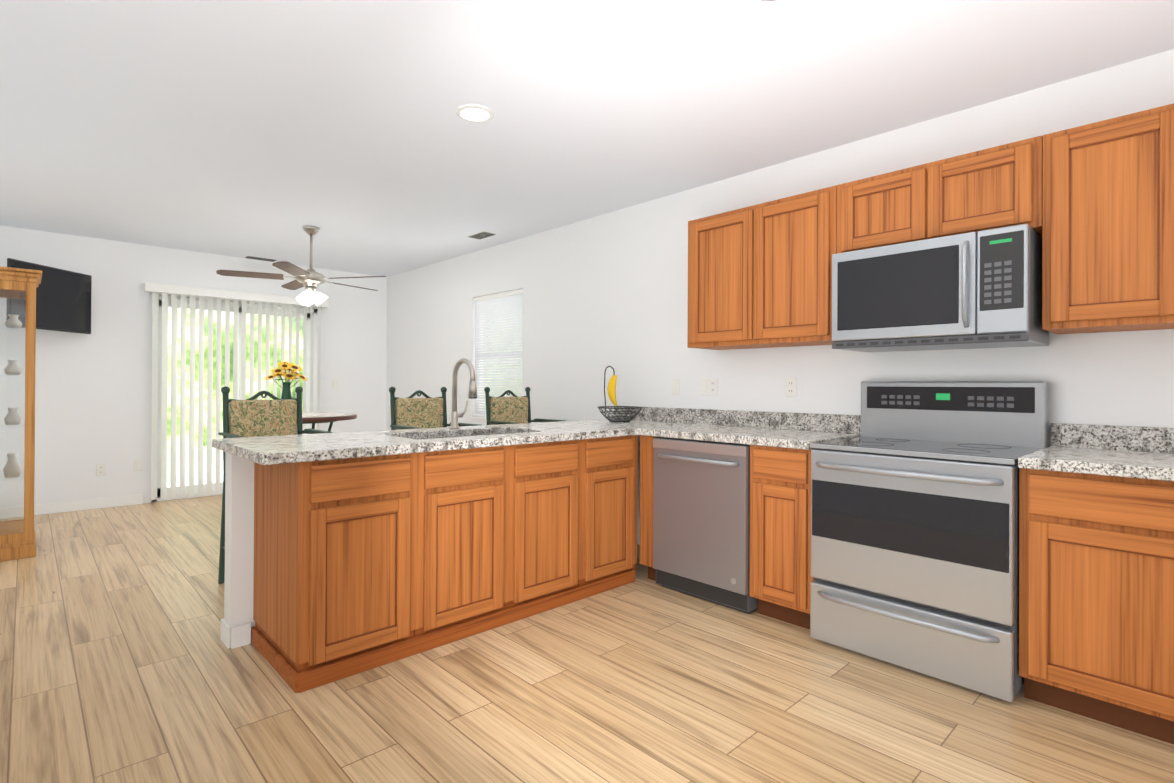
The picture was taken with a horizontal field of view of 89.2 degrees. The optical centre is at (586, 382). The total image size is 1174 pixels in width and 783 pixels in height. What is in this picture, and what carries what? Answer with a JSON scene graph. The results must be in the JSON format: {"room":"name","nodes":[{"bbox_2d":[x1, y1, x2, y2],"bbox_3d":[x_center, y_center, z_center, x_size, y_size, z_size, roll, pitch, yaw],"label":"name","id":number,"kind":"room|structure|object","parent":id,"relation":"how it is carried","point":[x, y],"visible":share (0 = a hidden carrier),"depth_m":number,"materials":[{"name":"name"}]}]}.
{"room":"kitchen","nodes":[
{"label":"kitchen","id":0,"kind":"room"},
{"bbox_2d":[0,225,386,507],"bbox_3d":[-3.844,-0.082,6.317,3.520,2.520,0.120,0,0,-43],"label":"wall","id":1,"kind":"structure","parent":0,"point":[93,398],"depth_m":5.66,"materials":[{"name":"white paint"}]},
{"bbox_2d":[6,258,91,333],"bbox_3d":[-4.597,-0.720,5.112,0.549,0.540,0.589,0,0,-43],"label":"tv","id":2,"kind":"object","parent":1,"relation":"attached to","point":[63,300],"visible":0.71,"depth_m":5.15,"materials":[{"name":"black plastic"}]},
{"bbox_2d":[0,494,142,518],"bbox_3d":[-4.688,1.123,5.430,1.030,0.095,0.013,0,0,-43],"label":"baseboard","id":3,"kind":"structure","parent":1,"relation":"attached to","point":[68,506],"depth_m":5.44,"materials":[{"name":"white wood"}]},
{"bbox_2d":[96,463,105,475],"bbox_3d":[-4.545,0.812,5.566,0.070,0.115,0.009,0,0,-43],"label":"electrical outlet","id":4,"kind":"object","parent":1,"relation":"attached to","point":[100,469],"visible":1,"depth_m":5.56,"materials":[{"name":"white plastic"}]},
{"bbox_2d":[134,459,142,470],"bbox_3d":[-4.342,0.794,5.758,0.070,0.115,0.009,0,0,-43],"label":"electrical outlet","id":5,"kind":"object","parent":1,"relation":"attached to","point":[138,464],"visible":1,"depth_m":5.76,"materials":[{"name":"white plastic"}]},
{"bbox_2d":[151,295,317,501],"bbox_3d":[-3.739,0.156,6.423,1.572,2.046,0.070,0,0,-43],"label":"sliding glass door","id":6,"kind":"structure","parent":1,"relation":"in","point":[239,377],"depth_m":6.28,"materials":[{"name":"white plastic"}]},
{"bbox_2d":[144,282,327,499],"bbox_3d":[-3.660,0.089,6.340,1.720,2.110,0.091,0,0,-43],"label":"vertical blinds","id":7,"kind":"object","parent":6,"relation":"attached to","point":[165,290],"visible":0.73,"depth_m":6.09,"materials":[{"name":"white plastic"}]},
{"bbox_2d":[332,379,337,387],"bbox_3d":[-2.985,0.005,7.038,0.070,0.115,0.009,0,0,-43],"label":"light switch","id":8,"kind":"object","parent":1,"relation":"attached to","point":[334,383],"visible":1,"depth_m":7.04,"materials":[{"name":"white plastic"}]},
{"bbox_2d":[0,495,1173,782],"bbox_3d":[-0.749,1.233,3.025,3.760,0.100,9.160,0,0,-43],"label":"floor","id":9,"kind":"structure","parent":0,"point":[120,661],"depth_m":2.20,"materials":[{"name":"brown wood"}]},
{"bbox_2d":[0,266,41,561],"bbox_3d":[-3.996,0.205,4.132,0.292,1.930,0.610,0,0,-43],"label":"curio","id":10,"kind":"object","parent":9,"relation":"on","point":[17,538],"visible":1,"depth_m":3.99,"materials":[{"name":"brown wood"}]},
{"bbox_2d":[224,452,254,627],"bbox_3d":[-0.666,0.747,3.589,2.629,0.876,0.116,0,0,-43],"label":"wall","id":11,"kind":"structure","parent":9,"relation":"on","point":[239,540],"depth_m":2.68,"materials":[{"name":"white paint"}]},
{"bbox_2d":[220,619,250,642],"bbox_3d":[-0.730,1.138,3.617,2.603,0.095,0.013,0,0,-43],"label":"baseboard","id":12,"kind":"structure","parent":11,"relation":"attached to","point":[235,636],"depth_m":2.66,"materials":[{"name":"white wood"}]},
{"bbox_2d":[218,386,332,583],"bbox_3d":[-1.830,0.601,3.484,0.514,1.159,0.515,0,0,-43],"label":"chair","id":13,"kind":"object","parent":9,"relation":"on","point":[252,417],"visible":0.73,"depth_m":3.59,"materials":[{"name":"beige fabric"}]},
{"bbox_2d":[302,413,356,431],"bbox_3d":[-2.403,0.726,4.928,0.920,0.921,0.920,0,0,-43],"label":"dining table","id":14,"kind":"object","parent":9,"relation":"on","point":[313,418],"visible":0.35,"depth_m":4.80,"materials":[{"name":"brown wood"}]},
{"bbox_2d":[265,361,307,399],"bbox_3d":[-2.434,0.043,4.826,0.316,0.442,0.230,0,0,-43],"label":"flower vase","id":15,"kind":"object","parent":14,"relation":"on","point":[286,392],"visible":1,"depth_m":4.80,"materials":[{"name":"green"}]},
{"bbox_2d":[251,452,422,692],"bbox_3d":[-1.124,0.742,2.643,0.486,0.876,0.618,0,0,-43],"label":"base cabinet","id":16,"kind":"object","parent":9,"relation":"on","point":[362,564],"depth_m":2.42,"materials":[{"name":"brown wood"}]},
{"bbox_2d":[389,387,479,429],"bbox_3d":[-1.077,0.607,4.194,0.514,1.159,0.515,0,0,-43],"label":"chair","id":17,"kind":"object","parent":9,"relation":"on","point":[410,412],"visible":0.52,"depth_m":4.32,"materials":[{"name":"beige fabric"}]},
{"bbox_2d":[423,459,586,651],"bbox_3d":[-0.592,0.834,3.146,0.980,0.700,0.618,0,0,-43],"label":"base cabinet","id":18,"kind":"object","parent":9,"relation":"on","point":[505,540],"depth_m":2.87,"materials":[{"name":"brown wood"}]},
{"bbox_2d":[484,387,565,424],"bbox_3d":[-0.495,0.612,4.743,0.514,1.159,0.515,0,0,-43],"label":"chair","id":19,"kind":"object","parent":9,"relation":"on","point":[514,409],"visible":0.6,"depth_m":4.86,"materials":[{"name":"beige fabric"}]},
{"bbox_2d":[511,435,637,596],"bbox_3d":[-0.066,0.751,3.642,0.465,0.876,0.618,0,0,-43],"label":"base cabinet","id":20,"kind":"object","parent":9,"relation":"on","point":[610,463],"depth_m":3.39,"materials":[{"name":"brown wood"}]},
{"bbox_2d":[212,406,639,464],"bbox_3d":[-0.471,0.316,3.352,2.671,0.301,0.823,0,0,-43],"label":"countertop","id":21,"kind":"structure","parent":20,"relation":"on","point":[282,449],"depth_m":2.80,"materials":[{"name":"stone"}]},
{"bbox_2d":[449,358,476,428],"bbox_3d":[-0.677,0.061,3.383,0.121,0.404,0.244,0,0,-43],"label":"faucet","id":22,"kind":"object","parent":21,"relation":"on","point":[455,414],"visible":1,"depth_m":3.41,"materials":[{"name":"silver metal"}]},
{"bbox_2d":[597,366,642,421],"bbox_3d":[0.231,0.077,4.168,0.318,0.388,0.318,0,0,-43],"label":"fruit basket","id":23,"kind":"object","parent":21,"relation":"on","point":[611,389],"visible":1,"depth_m":4.11,"materials":[{"name":"black metal"}]},
{"bbox_2d":[640,407,860,449],"bbox_3d":[0.903,0.242,3.360,0.661,0.140,1.050,0,0,-43],"label":"countertop","id":24,"kind":"structure","parent":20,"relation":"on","point":[787,430],"depth_m":3.44,"materials":[{"name":"stone"}]},
{"bbox_2d":[640,435,655,580],"bbox_3d":[0.579,0.754,3.739,0.606,0.876,0.119,0,0,-43],"label":"cabinet filler","id":25,"kind":"object","parent":9,"relation":"on","point":[646,500],"visible":0.31,"depth_m":3.54,"materials":[{"name":"brown wood"}]},
{"bbox_2d":[653,437,757,613],"bbox_3d":[0.796,0.757,3.431,0.642,0.872,0.614,0,0,-43],"label":"dishwasher","id":26,"kind":"object","parent":9,"relation":"on","point":[701,519],"visible":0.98,"depth_m":3.21,"materials":[{"name":"grey metal"}]},
{"bbox_2d":[749,445,812,628],"bbox_3d":[1.159,0.755,3.111,0.625,0.876,0.337,0,0,-43],"label":"base cabinet","id":27,"kind":"object","parent":9,"relation":"on","point":[780,579],"visible":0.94,"depth_m":2.90,"materials":[{"name":"brown wood"}]},
{"bbox_2d":[810,381,1047,701],"bbox_3d":[1.504,0.591,2.660,0.712,1.205,0.782,0,0,-43],"label":"range","id":28,"kind":"object","parent":9,"relation":"on","point":[915,526],"visible":0.94,"depth_m":2.48,"materials":[{"name":"grey metal"}]},
{"bbox_2d":[1019,468,1173,743],"bbox_3d":[2.133,0.757,2.079,0.625,0.876,0.915,0,0,-43],"label":"base cabinet","id":29,"kind":"object","parent":9,"relation":"on","point":[1096,597],"visible":0.96,"depth_m":2.04,"materials":[{"name":"brown wood"}]},
{"bbox_2d":[1018,423,1173,480],"bbox_3d":[2.129,0.245,2.075,0.642,0.140,0.911,0,0,-43],"label":"countertop","id":30,"kind":"structure","parent":29,"relation":"on","point":[1131,451],"depth_m":2.34,"materials":[{"name":"stone"}]},
{"bbox_2d":[0,0,1173,276],"bbox_3d":[-0.735,-1.387,3.034,3.760,0.100,9.160,0,0,-43],"label":"ceiling","id":31,"kind":"structure","parent":0,"point":[258,128],"depth_m":2.80,"materials":[{"name":"white paint"}]},
{"bbox_2d":[242,255,278,261],"bbox_3d":[-3.503,-1.334,6.389,0.320,0.009,0.160,0,0,-43],"label":"ceiling vent","id":32,"kind":"object","parent":31,"relation":"in","point":[260,258],"visible":1,"depth_m":6.36,"materials":[{"name":"white metal"}]},
{"bbox_2d":[216,226,385,305],"bbox_3d":[-2.411,-1.000,5.161,1.331,0.670,1.278,0,0,-43],"label":"fan","id":33,"kind":"object","parent":31,"relation":"hanging from","point":[311,280],"visible":1,"depth_m":5.04,"materials":[{"name":"silver metal"}]},
{"bbox_2d":[456,104,493,122],"bbox_3d":[-0.554,-1.330,2.943,0.184,0.010,0.184,0,0,-43],"label":"recessed light","id":34,"kind":"object","parent":31,"relation":"in","point":[474,113],"visible":1,"depth_m":2.94,"materials":[{"name":"white plastic"}]},
{"bbox_2d":[465,230,498,239],"bbox_3d":[-0.944,-1.325,5.339,0.160,0.009,0.300,0,0,-43],"label":"ceiling vent","id":35,"kind":"object","parent":31,"relation":"in","point":[483,234],"visible":1,"depth_m":5.32,"materials":[{"name":"white metal"}]},
{"bbox_2d":[386,49,1173,544],"bbox_3d":[0.541,-0.066,4.322,0.120,2.520,9.040,0,0,-43],"label":"wall","id":36,"kind":"structure","parent":0,"point":[604,291],"depth_m":4.00,"materials":[{"name":"white paint"}]},
{"bbox_2d":[470,303,522,419],"bbox_3d":[-0.841,-0.252,5.768,0.117,1.227,0.880,0,0,-43],"label":"window","id":37,"kind":"structure","parent":36,"relation":"in","point":[476,417],"depth_m":6.03,"materials":[{"name":"white plastic"}]},
{"bbox_2d":[473,289,522,416],"bbox_3d":[-0.858,-0.263,5.752,0.038,1.202,0.824,0,0,-43],"label":"window blinds","id":38,"kind":"object","parent":37,"relation":"attached to","point":[505,301],"visible":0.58,"depth_m":5.75,"materials":[{"name":"white plastic"}]},
{"bbox_2d":[672,378,679,394],"bbox_3d":[0.616,0.024,4.146,0.009,0.115,0.070,0,0,-43],"label":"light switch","id":39,"kind":"object","parent":36,"relation":"attached to","point":[675,386],"visible":1,"depth_m":4.14,"materials":[{"name":"white plastic"}]},
{"bbox_2d":[700,378,717,394],"bbox_3d":[0.808,0.024,3.942,0.009,0.115,0.140,0,0,-43],"label":"electrical outlet","id":40,"kind":"object","parent":36,"relation":"attached to","point":[708,386],"visible":1,"depth_m":3.94,"materials":[{"name":"white plastic"}]},
{"bbox_2d":[687,185,836,349],"bbox_3d":[1.050,-0.606,3.439,0.350,0.780,0.922,0,0,-43],"label":"upper cabinet","id":41,"kind":"object","parent":36,"relation":"attached to","point":[759,275],"visible":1,"depth_m":3.28,"materials":[{"name":"brown wood"}]},
{"bbox_2d":[785,377,796,396],"bbox_3d":[1.206,0.025,3.520,0.009,0.115,0.070,0,0,-43],"label":"electrical outlet","id":42,"kind":"object","parent":36,"relation":"attached to","point":[790,386],"visible":1,"depth_m":3.52,"materials":[{"name":"white plastic"}]},
{"bbox_2d":[836,135,1042,253],"bbox_3d":[1.656,-0.813,2.800,0.348,0.365,0.832,0,0,-43],"label":"upper cabinet","id":43,"kind":"object","parent":36,"relation":"attached to","point":[1000,186],"visible":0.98,"depth_m":2.63,"materials":[{"name":"brown wood"}]},
{"bbox_2d":[832,224,1048,351],"bbox_3d":[1.603,-0.396,2.751,0.487,0.461,0.780,0,0,-43],"label":"over-the-range microwave","id":44,"kind":"object","parent":43,"relation":"attached to","point":[978,289],"visible":1,"depth_m":2.55,"materials":[{"name":"silver metal"}]},
{"bbox_2d":[1042,103,1173,333],"bbox_3d":[2.245,-0.604,2.172,0.350,0.780,0.885,0,0,-43],"label":"upper cabinet","id":45,"kind":"object","parent":36,"relation":"attached to","point":[1108,230],"visible":1,"depth_m":2.23,"materials":[{"name":"brown wood"}]},
{"label":"outside","id":46,"kind":"structure","parent":0,"visible":0},
{"bbox_2d":[167,446,222,486],"bbox_3d":[-6.153,1.243,8.402,14.000,0.100,6.080,0,0,-43],"label":"ground","id":47,"kind":"structure","parent":46,"point":[195,466],"depth_m":8.53,"materials":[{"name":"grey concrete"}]},
{"bbox_2d":[167,297,522,447],"bbox_3d":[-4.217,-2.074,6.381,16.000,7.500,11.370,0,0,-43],"label":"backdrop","id":48,"kind":"structure","parent":46,"point":[231,363],"depth_m":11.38,"materials":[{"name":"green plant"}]}
]}

